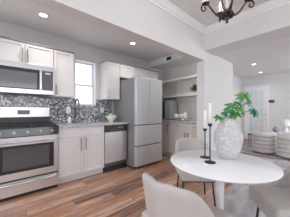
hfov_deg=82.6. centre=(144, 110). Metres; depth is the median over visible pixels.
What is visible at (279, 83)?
wall
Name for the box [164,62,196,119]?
wall
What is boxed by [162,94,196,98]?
wall shelf
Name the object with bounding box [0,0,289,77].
ceiling
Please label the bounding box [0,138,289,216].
floor
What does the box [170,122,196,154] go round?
base cabinet
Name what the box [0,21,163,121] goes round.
wall
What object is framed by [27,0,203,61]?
beam
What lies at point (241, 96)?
leafy branch
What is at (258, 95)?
door
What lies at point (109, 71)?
upper cabinet
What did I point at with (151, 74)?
upper cabinet
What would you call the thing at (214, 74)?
wall pillar
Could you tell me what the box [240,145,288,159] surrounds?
rug
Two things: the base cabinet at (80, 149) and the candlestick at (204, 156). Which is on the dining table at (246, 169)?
the candlestick at (204, 156)
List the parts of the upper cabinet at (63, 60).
moulding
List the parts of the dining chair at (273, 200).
seat, backrest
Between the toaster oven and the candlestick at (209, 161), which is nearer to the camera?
the candlestick at (209, 161)
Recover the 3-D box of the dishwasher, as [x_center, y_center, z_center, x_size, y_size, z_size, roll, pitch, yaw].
[-0.740,0.697,3.374,0.490,0.866,0.592,0,0,-42]
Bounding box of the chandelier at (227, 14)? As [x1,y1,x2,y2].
[201,0,254,23]
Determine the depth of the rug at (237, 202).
2.09 m
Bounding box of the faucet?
[74,99,79,122]
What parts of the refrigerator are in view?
door, drawer, drawer, door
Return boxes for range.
[0,107,58,201]
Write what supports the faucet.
on the countertop at (99, 123)
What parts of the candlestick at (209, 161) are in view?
stem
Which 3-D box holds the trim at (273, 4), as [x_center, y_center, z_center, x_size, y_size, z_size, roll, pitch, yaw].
[2.308,-1.327,1.260,0.075,0.085,4.020,0,0,-42]
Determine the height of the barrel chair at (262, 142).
0.570 m
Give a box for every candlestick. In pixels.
[200,128,208,158]
[204,123,215,163]
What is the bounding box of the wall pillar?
[197,51,232,149]
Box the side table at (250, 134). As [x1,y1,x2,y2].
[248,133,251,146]
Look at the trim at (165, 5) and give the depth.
2.26 m
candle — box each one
[203,110,205,128]
[208,103,211,123]
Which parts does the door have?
glass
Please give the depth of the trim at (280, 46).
2.87 m
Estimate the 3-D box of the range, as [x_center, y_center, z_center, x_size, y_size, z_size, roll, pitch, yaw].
[-1.753,0.532,2.412,0.759,1.195,0.700,0,0,-42]
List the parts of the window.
sash, sash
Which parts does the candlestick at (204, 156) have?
stem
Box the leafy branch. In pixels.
[213,91,259,120]
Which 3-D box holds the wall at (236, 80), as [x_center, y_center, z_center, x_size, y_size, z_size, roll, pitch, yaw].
[2.620,-0.120,5.770,3.920,2.500,0.150,0,0,-42]
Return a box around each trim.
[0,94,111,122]
[147,0,205,34]
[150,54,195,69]
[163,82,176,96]
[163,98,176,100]
[205,0,289,33]
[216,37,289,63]
[244,85,268,138]
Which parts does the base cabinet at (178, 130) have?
door, drawer, door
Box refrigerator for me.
[114,75,161,168]
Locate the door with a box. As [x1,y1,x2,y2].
[246,87,265,138]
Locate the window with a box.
[75,59,95,105]
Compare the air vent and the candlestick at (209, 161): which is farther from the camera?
the air vent
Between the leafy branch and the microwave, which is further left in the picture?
the microwave
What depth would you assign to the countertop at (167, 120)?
3.91 m
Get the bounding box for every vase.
[214,118,242,158]
[272,127,279,131]
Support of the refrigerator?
on the floor
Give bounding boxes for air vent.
[164,55,172,61]
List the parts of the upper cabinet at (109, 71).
door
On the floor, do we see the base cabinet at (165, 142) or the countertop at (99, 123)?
the base cabinet at (165, 142)
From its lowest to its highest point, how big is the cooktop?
0.018 m
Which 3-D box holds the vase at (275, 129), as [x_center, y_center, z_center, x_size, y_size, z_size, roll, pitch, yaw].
[3.691,0.517,4.654,0.170,0.150,0.170,0,0,-42]
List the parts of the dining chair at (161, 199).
seat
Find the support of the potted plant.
on the wall shelf at (187, 95)
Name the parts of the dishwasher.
toe panel, door, control panel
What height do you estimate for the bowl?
0.125 m
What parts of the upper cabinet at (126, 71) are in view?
door, moulding, door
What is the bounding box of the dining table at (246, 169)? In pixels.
[170,150,283,209]
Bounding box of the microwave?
[0,59,53,96]
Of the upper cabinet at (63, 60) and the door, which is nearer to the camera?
the upper cabinet at (63, 60)
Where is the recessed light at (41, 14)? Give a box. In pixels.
[38,12,48,17]
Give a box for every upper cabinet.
[0,35,53,66]
[49,48,73,97]
[99,60,119,99]
[120,63,145,79]
[146,69,158,79]
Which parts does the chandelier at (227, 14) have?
arm, arm, arm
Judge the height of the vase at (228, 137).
0.322 m
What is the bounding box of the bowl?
[105,116,116,121]
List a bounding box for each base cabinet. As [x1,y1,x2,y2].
[57,126,103,184]
[161,121,171,155]
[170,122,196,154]
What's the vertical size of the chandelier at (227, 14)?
0.625 m
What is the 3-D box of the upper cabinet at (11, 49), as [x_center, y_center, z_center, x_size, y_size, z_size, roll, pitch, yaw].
[-1.870,-0.862,2.547,0.764,0.334,0.366,0,0,-42]
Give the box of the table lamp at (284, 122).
[280,119,289,132]
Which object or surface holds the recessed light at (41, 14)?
in the ceiling
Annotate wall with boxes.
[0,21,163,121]
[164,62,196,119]
[233,76,240,128]
[241,72,289,137]
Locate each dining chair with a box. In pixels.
[142,172,232,216]
[175,137,215,206]
[249,165,289,216]
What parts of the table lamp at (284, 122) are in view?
lamp shade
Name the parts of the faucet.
spout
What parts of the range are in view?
handle, oven door, handle, drawer, knob panel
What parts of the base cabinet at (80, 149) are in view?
door, false drawer, door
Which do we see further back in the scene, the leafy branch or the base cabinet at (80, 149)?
the base cabinet at (80, 149)
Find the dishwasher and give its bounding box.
[103,124,126,171]
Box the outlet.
[66,107,70,112]
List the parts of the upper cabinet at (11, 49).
door, moulding, door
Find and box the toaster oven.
[162,100,176,119]
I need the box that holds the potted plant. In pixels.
[188,85,196,93]
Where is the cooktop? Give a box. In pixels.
[0,124,58,129]
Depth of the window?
3.52 m
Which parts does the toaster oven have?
panel, door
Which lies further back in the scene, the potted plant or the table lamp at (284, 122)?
the table lamp at (284, 122)
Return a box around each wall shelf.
[162,75,196,83]
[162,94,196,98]
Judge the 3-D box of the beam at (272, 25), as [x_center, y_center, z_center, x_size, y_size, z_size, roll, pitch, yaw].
[2.482,-1.195,1.415,0.390,0.350,4.020,0,0,-42]
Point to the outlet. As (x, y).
(68, 109)
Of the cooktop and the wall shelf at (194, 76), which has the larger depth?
the wall shelf at (194, 76)
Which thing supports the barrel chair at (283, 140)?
on the rug at (246, 149)
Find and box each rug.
[224,156,289,216]
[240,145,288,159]
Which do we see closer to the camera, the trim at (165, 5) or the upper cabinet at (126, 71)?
the trim at (165, 5)
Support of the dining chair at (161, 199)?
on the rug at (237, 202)
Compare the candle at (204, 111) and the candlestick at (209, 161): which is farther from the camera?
the candle at (204, 111)
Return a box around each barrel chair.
[252,131,276,153]
[276,133,289,159]
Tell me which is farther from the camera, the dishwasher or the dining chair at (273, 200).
the dishwasher
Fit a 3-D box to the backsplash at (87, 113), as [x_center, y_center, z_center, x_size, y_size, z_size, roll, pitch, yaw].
[-1.856,-0.037,2.799,2.940,0.525,0.010,0,0,-42]
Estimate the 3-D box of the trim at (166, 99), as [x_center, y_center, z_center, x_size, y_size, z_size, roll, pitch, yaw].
[0.715,-0.072,4.759,0.010,0.593,0.488,0,0,-42]
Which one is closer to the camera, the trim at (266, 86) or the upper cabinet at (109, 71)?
the upper cabinet at (109, 71)
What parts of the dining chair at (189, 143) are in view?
backrest, seat, seat, leg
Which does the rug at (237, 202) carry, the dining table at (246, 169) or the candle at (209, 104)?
the dining table at (246, 169)
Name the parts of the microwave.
door, rail, control panel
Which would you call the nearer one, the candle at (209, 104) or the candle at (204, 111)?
the candle at (209, 104)
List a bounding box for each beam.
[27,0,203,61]
[204,3,289,55]
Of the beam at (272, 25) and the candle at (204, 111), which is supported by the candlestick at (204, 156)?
the candle at (204, 111)
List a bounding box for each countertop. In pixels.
[56,121,127,127]
[162,119,196,122]

